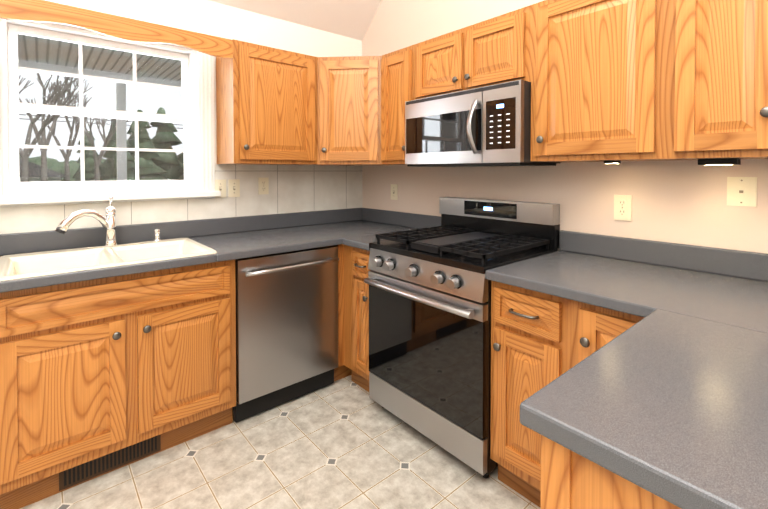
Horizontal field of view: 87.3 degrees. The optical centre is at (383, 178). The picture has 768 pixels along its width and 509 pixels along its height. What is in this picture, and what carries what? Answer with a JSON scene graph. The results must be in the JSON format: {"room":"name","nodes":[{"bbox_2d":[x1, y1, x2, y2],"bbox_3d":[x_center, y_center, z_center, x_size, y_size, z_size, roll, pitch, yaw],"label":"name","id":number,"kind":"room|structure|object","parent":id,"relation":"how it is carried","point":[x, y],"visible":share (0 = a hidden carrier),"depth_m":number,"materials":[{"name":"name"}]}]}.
{"room":"kitchen","nodes":[
{"label":"kitchen","id":0,"kind":"room"},
{"bbox_2d":[0,0,361,233],"bbox_3d":[-2.073,0.090,1.822,5.150,2.390,0.153,-1,1,-40],"label":"wall","id":1,"kind":"structure","parent":0,"point":[299,188],"depth_m":2.65,"materials":[{"name":"white paint"}]},
{"bbox_2d":[0,0,220,206],"bbox_3d":[-1.518,-0.380,2.237,1.131,1.026,0.180,-1,1,-40],"label":"window unit","id":2,"kind":"structure","parent":1,"relation":"in","point":[196,118],"depth_m":2.23,"materials":[{"name":"white plastic"}]},
{"bbox_2d":[215,179,225,197],"bbox_3d":[-1.048,0.067,2.584,0.072,0.116,0.016,-1,1,-40],"label":"outlet","id":3,"kind":"object","parent":1,"relation":"attached to","point":[220,185],"visible":0.77,"depth_m":2.59,"materials":[{"name":"beige plastic"}]},
{"bbox_2d":[228,179,239,196],"bbox_3d":[-0.981,0.066,2.641,0.072,0.116,0.016,-1,1,-40],"label":"outlet","id":4,"kind":"object","parent":1,"relation":"attached to","point":[233,187],"visible":1,"depth_m":2.64,"materials":[{"name":"beige plastic"}]},
{"bbox_2d":[258,177,268,194],"bbox_3d":[-0.829,0.054,2.775,0.072,0.116,0.009,-1,1,-40],"label":"duplex electrical outlet","id":5,"kind":"object","parent":1,"relation":"attached to","point":[263,185],"visible":1,"depth_m":2.77,"materials":[{"name":"beige plastic"}]},
{"bbox_2d":[212,39,323,164],"bbox_3d":[-0.715,-0.449,2.626,0.618,0.718,0.368,-1,1,-40],"label":"upper cabinet","id":6,"kind":"object","parent":1,"relation":"attached to","point":[270,101],"depth_m":2.48,"materials":[{"name":"brown wood"}]},
{"bbox_2d":[20,375,539,508],"bbox_3d":[-0.493,1.350,-0.125,5.300,0.060,5.200,-1,1,-40],"label":"floor","id":7,"kind":"structure","parent":0,"point":[345,443],"depth_m":1.77,"materials":[{"name":"tile"}]},
{"bbox_2d":[0,292,7,508],"bbox_3d":[-1.885,0.855,1.482,0.677,0.874,0.625,-1,1,-40],"label":"base cabinet","id":8,"kind":"object","parent":7,"relation":"on","point":[3,296],"depth_m":1.49,"materials":[{"name":"brown wood"}]},
{"bbox_2d":[59,434,160,490],"bbox_3d":[-1.188,1.230,1.766,0.370,0.094,0.006,-1,1,-40],"label":"air vent register","id":9,"kind":"object","parent":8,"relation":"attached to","point":[75,475],"visible":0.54,"depth_m":1.75,"materials":[{"name":"brown metal"}]},
{"bbox_2d":[0,196,395,292],"bbox_3d":[-1.055,0.317,2.154,2.860,0.446,0.660,-1,1,-40],"label":"countertop","id":10,"kind":"structure","parent":8,"relation":"on","point":[62,255],"depth_m":2.11,"materials":[{"name":"grey laminate"}]},
{"bbox_2d":[0,196,216,280],"bbox_3d":[-1.298,0.321,1.923,0.807,0.449,0.548,-1,1,-40],"label":"sink basin","id":11,"kind":"object","parent":10,"relation":"in","point":[112,254],"depth_m":1.97,"materials":[{"name":"white ceramic"}]},
{"bbox_2d":[232,245,338,421],"bbox_3d":[-0.685,0.834,2.451,0.612,0.857,0.658,-1,1,-40],"label":"dishwasher","id":12,"kind":"object","parent":7,"relation":"on","point":[286,326],"visible":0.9,"depth_m":2.21,"materials":[{"name":"grey metal"}]},
{"bbox_2d":[334,245,339,381],"bbox_3d":[-0.234,0.830,2.903,0.654,0.874,0.606,-1,1,-40],"label":"base cabinet","id":13,"kind":"object","parent":7,"relation":"on","point":[337,370],"depth_m":2.47,"materials":[{"name":"brown wood"}]},
{"bbox_2d":[340,244,369,391],"bbox_3d":[0.074,0.836,2.565,0.624,0.874,0.305,-1,1,-40],"label":"base cabinet","id":14,"kind":"object","parent":7,"relation":"on","point":[354,292],"depth_m":2.39,"materials":[{"name":"brown wood"}]},
{"bbox_2d":[340,212,440,250],"bbox_3d":[0.072,0.327,2.520,0.670,0.135,0.247,-1,1,-40],"label":"countertop","id":15,"kind":"structure","parent":14,"relation":"on","point":[357,232],"depth_m":2.82,"materials":[{"name":"grey laminate"}]},
{"bbox_2d":[364,197,559,478],"bbox_3d":[0.384,0.705,2.126,0.715,1.150,0.754,-1,1,-40],"label":"range","id":16,"kind":"object","parent":7,"relation":"on","point":[430,333],"visible":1,"depth_m":1.92,"materials":[{"name":"silver metal"}]},
{"bbox_2d":[490,281,571,490],"bbox_3d":[0.775,0.850,1.743,0.624,0.874,0.332,-1,1,-40],"label":"base cabinet","id":17,"kind":"object","parent":7,"relation":"on","point":[531,331],"depth_m":1.57,"materials":[{"name":"brown wood"}]},
{"bbox_2d":[516,423,680,508],"bbox_3d":[0.623,0.870,0.614,0.424,0.874,0.630,-1,1,-40],"label":"base cabinet","id":18,"kind":"object","parent":7,"relation":"on","point":[550,475],"depth_m":0.66,"materials":[{"name":"brown wood"}]},
{"bbox_2d":[520,244,767,508],"bbox_3d":[0.983,0.355,0.897,1.390,0.135,0.720,-1,1,-40],"label":"countertop","id":19,"kind":"structure","parent":18,"relation":"on","point":[665,398],"depth_m":0.75,"materials":[{"name":"grey"}]},
{"bbox_2d":[572,300,627,347],"bbox_3d":[0.972,0.854,1.512,0.624,0.874,0.274,-1,1,-40],"label":"base cabinet","id":20,"kind":"object","parent":7,"relation":"on","point":[587,319],"depth_m":1.36,"materials":[{"name":"brown wood"}]},
{"bbox_2d":[564,314,643,372],"bbox_3d":[0.844,0.866,0.844,0.476,0.874,0.690,-1,1,-40],"label":"base cabinet","id":21,"kind":"object","parent":7,"relation":"on","point":[594,342],"depth_m":1.34,"materials":[{"name":"brown wood"}]},
{"bbox_2d":[485,230,683,297],"bbox_3d":[0.847,0.343,1.632,0.645,0.135,0.576,-1,1,-40],"label":"countertop","id":22,"kind":"structure","parent":21,"relation":"on","point":[583,260],"depth_m":1.72,"materials":[{"name":"grey laminate"}]},
{"bbox_2d":[209,0,381,40],"bbox_3d":[-0.493,-2.555,-0.193,5.300,3.270,5.200,-1,1,-40],"label":"ceiling","id":23,"kind":"structure","parent":0,"point":[350,18],"depth_m":2.98,"materials":[{"name":"white paint"}]},
{"bbox_2d":[362,0,767,253],"bbox_3d":[1.466,-1.454,1.497,0.150,5.490,5.200,-1,1,-40],"label":"wall","id":24,"kind":"structure","parent":0,"point":[680,201],"depth_m":2.00,"materials":[{"name":"beige paint"}]},
{"bbox_2d":[324,56,379,165],"bbox_3d":[-0.190,-0.454,2.869,0.604,0.718,0.679,-1,1,-40],"label":"upper cabinet","id":25,"kind":"object","parent":24,"relation":"attached to","point":[351,83],"depth_m":2.67,"materials":[{"name":"brown wood"}]},
{"bbox_2d":[391,184,397,199],"bbox_3d":[0.072,0.104,3.030,0.016,0.116,0.072,-1,1,-40],"label":"outlet","id":26,"kind":"object","parent":24,"relation":"attached to","point":[394,191],"visible":1,"depth_m":3.03,"materials":[{"name":"beige plastic"}]},
{"bbox_2d":[380,46,411,164],"bbox_3d":[0.153,-0.450,2.648,0.369,0.718,0.363,-1,1,-40],"label":"upper cabinet","id":27,"kind":"object","parent":24,"relation":"attached to","point":[396,66],"depth_m":2.55,"materials":[{"name":"brown wood"}]},
{"bbox_2d":[412,25,471,99],"bbox_3d":[0.435,-0.629,2.352,0.320,0.350,0.448,-1,1,-40],"label":"upper cabinet","id":28,"kind":"object","parent":24,"relation":"attached to","point":[442,64],"depth_m":2.24,"materials":[{"name":"brown wood"}]},
{"bbox_2d":[472,5,531,88],"bbox_3d":[0.642,-0.624,2.110,0.320,0.350,0.439,-1,1,-40],"label":"upper cabinet","id":29,"kind":"object","parent":24,"relation":"attached to","point":[502,44],"depth_m":1.95,"materials":[{"name":"brown wood"}]},
{"bbox_2d":[405,80,560,166],"bbox_3d":[0.490,-0.258,2.200,0.441,0.383,0.754,-1,1,-40],"label":"microwave","id":30,"kind":"object","parent":29,"relation":"attached to","point":[489,125],"visible":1,"depth_m":2.00,"materials":[{"name":"grey metal"}]},
{"bbox_2d":[530,0,667,163],"bbox_3d":[0.955,-0.434,1.745,0.320,0.718,0.527,-1,1,-40],"label":"upper cabinet","id":31,"kind":"object","parent":24,"relation":"attached to","point":[615,81],"depth_m":1.61,"materials":[{"name":"brown wood"}]},
{"bbox_2d":[614,195,631,220],"bbox_3d":[1.090,0.135,1.842,0.009,0.116,0.072,-1,1,-40],"label":"duplex electrical outlet","id":32,"kind":"object","parent":24,"relation":"attached to","point":[622,207],"visible":1,"depth_m":1.84,"materials":[{"name":"beige plastic"}]},
{"bbox_2d":[668,0,767,163],"bbox_3d":[1.234,-0.428,1.418,0.320,0.718,0.333,-1,1,-40],"label":"upper cabinet","id":33,"kind":"object","parent":24,"relation":"attached to","point":[718,49],"depth_m":1.33,"materials":[{"name":"brown wood"}]},
{"bbox_2d":[727,177,756,206],"bbox_3d":[1.357,0.051,1.528,0.008,0.110,0.085,-1,1,-40],"label":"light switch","id":34,"kind":"object","parent":24,"relation":"attached to","point":[741,191],"visible":1,"depth_m":1.53,"materials":[{"name":"beige plastic"}]},
{"label":"outside","id":35,"kind":"structure","parent":0,"visible":0},
{"bbox_2d":[18,34,183,181],"bbox_3d":[-39.164,-2.100,49.024,180.000,8.947,119.840,-1,1,-40],"label":"scenery","id":36,"kind":"structure","parent":35,"point":[66,167],"depth_m":18.41,"materials":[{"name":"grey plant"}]}
]}

